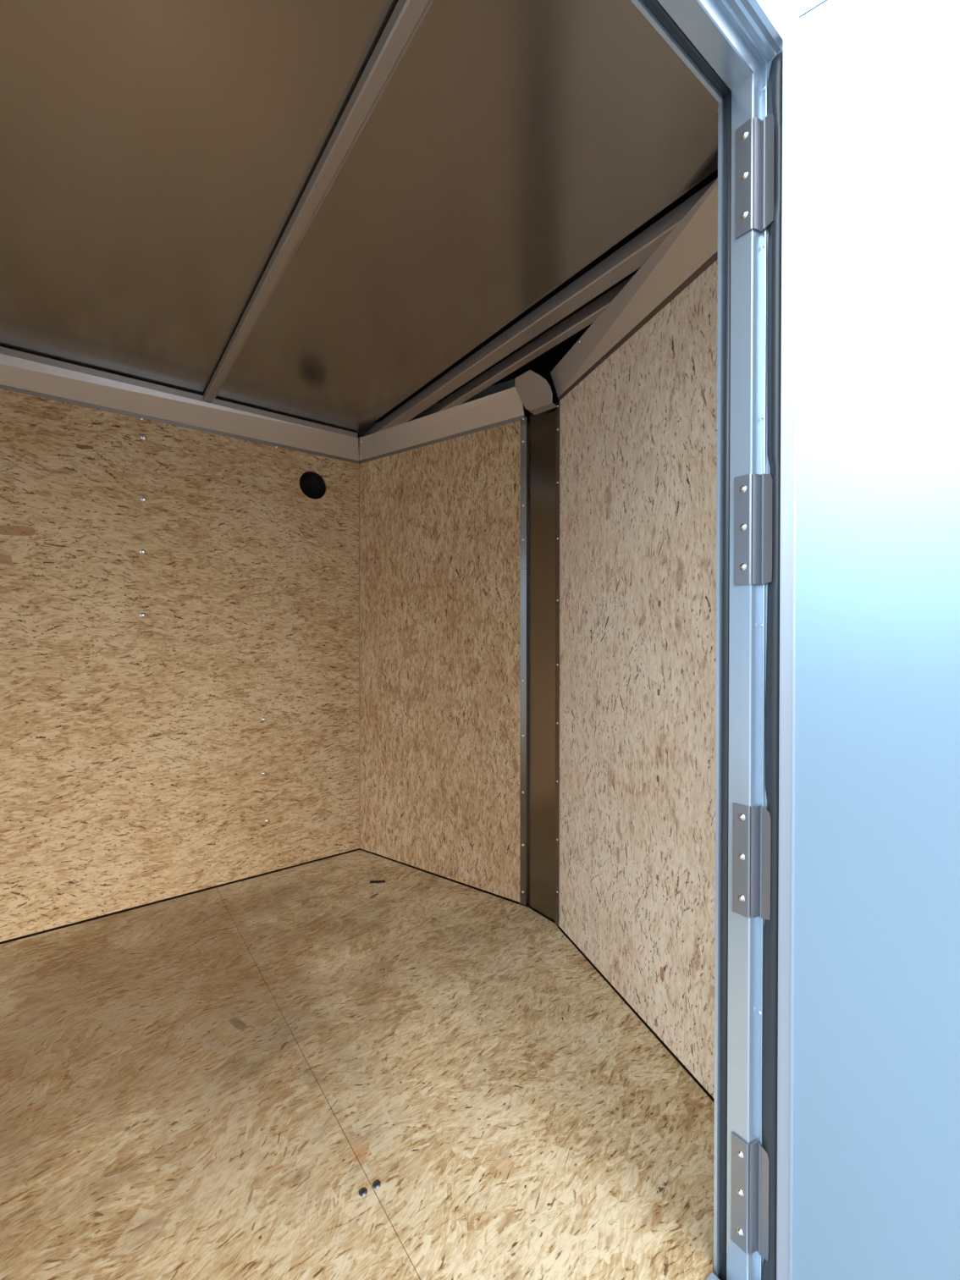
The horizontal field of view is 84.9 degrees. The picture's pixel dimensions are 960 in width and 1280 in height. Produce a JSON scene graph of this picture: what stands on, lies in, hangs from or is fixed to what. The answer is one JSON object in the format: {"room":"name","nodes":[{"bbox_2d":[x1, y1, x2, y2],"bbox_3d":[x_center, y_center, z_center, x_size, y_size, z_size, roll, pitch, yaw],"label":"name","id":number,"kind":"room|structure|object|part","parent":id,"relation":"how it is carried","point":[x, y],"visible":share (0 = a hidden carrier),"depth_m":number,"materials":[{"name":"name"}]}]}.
{"room":"cargo space","nodes":[
{"label":"cargo space","id":0,"kind":"room"},
{"bbox_2d":[0,388,359,942],"bbox_3d":[-1.919,0.026,1.441,3.370,1.908,0.050,0,1,-37],"label":"wall","id":1,"kind":"structure","parent":0,"point":[179,606],"depth_m":1.97,"materials":[{"name":"beige wood"}]},
{"bbox_2d":[0,346,358,463],"bbox_3d":[-1.882,-0.858,1.384,3.370,0.117,0.079,0,1,-37],"label":"trim","id":2,"kind":"structure","parent":1,"relation":"attached to","point":[20,372],"depth_m":1.92,"materials":[{"name":"metal"}]},
{"bbox_2d":[0,849,714,1279],"bbox_3d":[-1.237,1.001,0.778,3.645,0.020,1.846,0,1,-37],"label":"floor","id":3,"kind":"structure","parent":0,"point":[506,1111],"depth_m":1.13,"materials":[{"name":"beige wood"}]},
{"bbox_2d":[369,880,386,882],"bbox_3d":[-0.415,0.980,2.127,0.064,0.001,0.024,0,1,-5],"label":"scrap","id":4,"kind":"object","parent":3,"relation":"on","point":[371,881],"visible":1,"depth_m":2.13,"materials":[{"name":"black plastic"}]},
{"bbox_2d":[514,369,559,927],"bbox_3d":[0.181,0.037,1.838,0.110,1.890,0.200,0,1,-37],"label":"post","id":5,"kind":"object","parent":3,"relation":"on","point":[540,432],"depth_m":1.88,"materials":[{"name":"metal"}]},
{"bbox_3d":[0.193,-0.852,1.803,0.097,0.112,0.142,0,1,-37],"label":"trim cap","id":6,"kind":"part","parent":5,"relation":"part of","materials":[{"name":"metal"}]},
{"bbox_2d":[0,0,717,434],"bbox_3d":[-1.355,-0.919,0.670,3.333,0.004,1.846,0,1,-37],"label":"ceiling","id":7,"kind":"structure","parent":0,"point":[157,157],"depth_m":1.04,"materials":[{"name":"metal"}]},
{"bbox_2d":[203,0,434,402],"bbox_3d":[-0.501,-0.907,1.290,0.040,0.034,1.808,0,1,-37],"label":"bow","id":8,"kind":"object","parent":7,"relation":"attached to","point":[407,16],"visible":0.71,"depth_m":0.97,"materials":[{"name":"metal"}]},
{"bbox_2d":[0,848,719,1279],"bbox_3d":[-1.226,1.082,0.789,3.800,0.142,1.969,0,1,-37],"label":"trim","id":9,"kind":"structure","parent":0,"point":[659,1039],"depth_m":1.91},
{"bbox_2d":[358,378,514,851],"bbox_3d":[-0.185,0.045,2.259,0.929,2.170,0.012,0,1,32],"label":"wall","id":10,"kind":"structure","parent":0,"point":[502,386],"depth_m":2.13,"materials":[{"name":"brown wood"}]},
{"bbox_2d":[358,419,520,902],"bbox_3d":[-0.199,0.019,2.193,0.871,1.908,0.012,0,1,35],"label":"wall","id":11,"kind":"structure","parent":0,"point":[440,521],"depth_m":2.14,"materials":[{"name":"beige wood"}]},
{"bbox_2d":[358,386,524,463],"bbox_3d":[-0.206,-0.858,2.142,0.910,0.090,0.076,0,1,36],"label":"trim","id":12,"kind":"structure","parent":11,"relation":"attached to","point":[502,407],"depth_m":2.09,"materials":[{"name":"metal"}]},
{"bbox_3d":[-0.506,-0.863,2.351,0.153,0.072,0.063,0,1,36],"label":"joint plate","id":13,"kind":"part","parent":12,"relation":"part of","materials":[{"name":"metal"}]},
{"bbox_2d":[522,344,570,416],"bbox_3d":[0.234,-0.909,1.871,0.024,0.185,0.220,0,1,-37],"label":"wall","id":14,"kind":"structure","parent":0,"point":[543,366],"depth_m":1.84,"materials":[{"name":"black"}]},
{"bbox_2d":[558,738,559,871],"bbox_3d":[0.282,0.048,1.914,0.012,2.170,0.240,0,1,-37],"label":"wall","id":15,"kind":"structure","parent":0,"point":[559,738],"depth_m":1.90,"materials":[{"name":"beige wood"}]},
{"bbox_2d":[558,259,717,1098],"bbox_3d":[0.419,0.027,1.373,0.012,1.908,0.873,0,1,-19],"label":"wall","id":16,"kind":"structure","parent":0,"point":[638,433],"depth_m":1.33,"materials":[{"name":"beige wood"}]},
{"bbox_2d":[414,274,634,419],"bbox_3d":[0.089,-0.913,1.759,0.034,0.034,1.184,0,1,-37],"label":"bow","id":17,"kind":"object","parent":16,"relation":"attached to","point":[588,314],"visible":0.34,"depth_m":1.64,"materials":[{"name":"metal"}]},
{"bbox_2d":[359,177,717,436],"bbox_3d":[0.019,-0.914,1.701,0.054,0.037,1.839,0,1,-37],"label":"bow","id":18,"kind":"object","parent":16,"relation":"attached to","point":[631,256],"visible":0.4,"depth_m":1.44,"materials":[{"name":"metal"}]},
{"bbox_2d":[550,178,717,400],"bbox_3d":[0.376,-0.851,1.353,0.076,0.090,0.877,0,1,-19],"label":"trim","id":19,"kind":"structure","parent":16,"relation":"attached to","point":[691,247],"depth_m":1.27,"materials":[{"name":"metal"}]},
{"bbox_2d":[756,0,807,39],"bbox_3d":[0.126,0.060,0.540,1.231,2.170,0.012,0,1,-37],"label":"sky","id":20,"kind":"structure","parent":0,"point":[775,10],"depth_m":0.75,"materials":[{"name":"white"}]},
{"bbox_3d":[-1.272,0.035,-0.427,2.155,1.923,0.012,0,1,-37],"label":"wall","id":21,"kind":"structure","parent":0,"visible":0},
{"bbox_2d":[630,0,783,1279],"bbox_3d":[0.026,0.101,0.509,1.042,2.070,0.090,0,1,-37],"label":"door frame","id":22,"kind":"structure","parent":21,"relation":"attached to","point":[731,46],"depth_m":0.80,"materials":[{"name":"metal"}]},
{"bbox_3d":[0.030,1.011,0.522,0.906,0.028,0.088,0,1,-37],"label":"sill","id":23,"kind":"part","parent":22,"relation":"part of","materials":[{"name":"metal"}]},
{"bbox_2d":[730,1131,769,1261],"bbox_3d":[0.408,0.842,0.793,0.051,0.167,0.014,0,1,25],"label":"hinge","id":24,"kind":"object","parent":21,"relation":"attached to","point":[749,1202],"visible":1,"depth_m":0.79,"materials":[{"name":"silver metal"}]},
{"bbox_3d":[0.395,0.841,0.798,0.003,0.167,0.026,0,1,-39],"label":"frame","id":25,"kind":"part","parent":24,"relation":"part of","materials":[{"name":"silver metal"}]},
{"bbox_3d":[0.425,0.842,0.783,0.002,0.167,0.013,0,1,-30],"label":"door","id":26,"kind":"part","parent":24,"relation":"part of","materials":[{"name":"silver metal"}]},
{"bbox_2d":[732,802,771,920],"bbox_3d":[0.408,0.333,0.789,0.051,0.167,0.014,0,1,25],"label":"hinge","id":27,"kind":"object","parent":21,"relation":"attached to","point":[751,834],"visible":1,"depth_m":0.79,"materials":[{"name":"silver metal"}]},
{"bbox_3d":[0.395,0.333,0.794,0.003,0.167,0.026,0,1,-39],"label":"frame","id":28,"kind":"part","parent":27,"relation":"part of","materials":[{"name":"silver metal"}]},
{"bbox_3d":[0.425,0.333,0.778,0.002,0.167,0.013,0,1,-30],"label":"door","id":29,"kind":"part","parent":27,"relation":"part of","materials":[{"name":"silver metal"}]},
{"bbox_2d":[733,473,772,585],"bbox_3d":[0.408,-0.165,0.784,0.051,0.164,0.014,0,1,25],"label":"hinge","id":30,"kind":"object","parent":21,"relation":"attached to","point":[753,493],"visible":1,"depth_m":0.78,"materials":[{"name":"silver metal"}]},
{"bbox_3d":[0.395,-0.165,0.790,0.003,0.164,0.026,0,1,-39],"label":"frame","id":31,"kind":"part","parent":30,"relation":"part of","materials":[{"name":"silver metal"}]},
{"bbox_3d":[0.425,-0.165,0.774,0.002,0.164,0.013,0,1,-30],"label":"door","id":32,"kind":"part","parent":30,"relation":"part of","materials":[{"name":"silver metal"}]},
{"bbox_2d":[734,113,774,238],"bbox_3d":[0.408,-0.690,0.780,0.051,0.163,0.014,0,1,25],"label":"hinge","id":33,"kind":"object","parent":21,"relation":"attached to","point":[755,138],"visible":1,"depth_m":0.78,"materials":[{"name":"silver metal"}]},
{"bbox_3d":[0.395,-0.690,0.785,0.003,0.163,0.026,0,1,-39],"label":"frame","id":34,"kind":"part","parent":33,"relation":"part of","materials":[{"name":"silver metal"}]},
{"bbox_3d":[0.425,-0.690,0.769,0.002,0.163,0.013,0,1,-30],"label":"door","id":35,"kind":"part","parent":33,"relation":"part of","materials":[{"name":"silver metal"}]},
{"bbox_2d":[761,0,959,1279],"bbox_3d":[0.788,0.123,0.501,0.923,2.025,0.036,0,1,38],"label":"door","id":36,"kind":"structure","parent":21,"relation":"in","point":[861,1040],"depth_m":0.69,"materials":[{"name":"metal"}]},
{"bbox_3d":[0.442,0.111,0.755,0.018,2.005,0.009,0,1,38],"label":"edge frame","id":37,"kind":"part","parent":36,"relation":"part of","materials":[{"name":"metal"}]},
{"bbox_3d":[0.796,-0.880,0.483,0.863,0.018,0.030,0,1,38],"label":"edge frame","id":38,"kind":"part","parent":36,"relation":"part of","materials":[{"name":"metal"}]}
]}

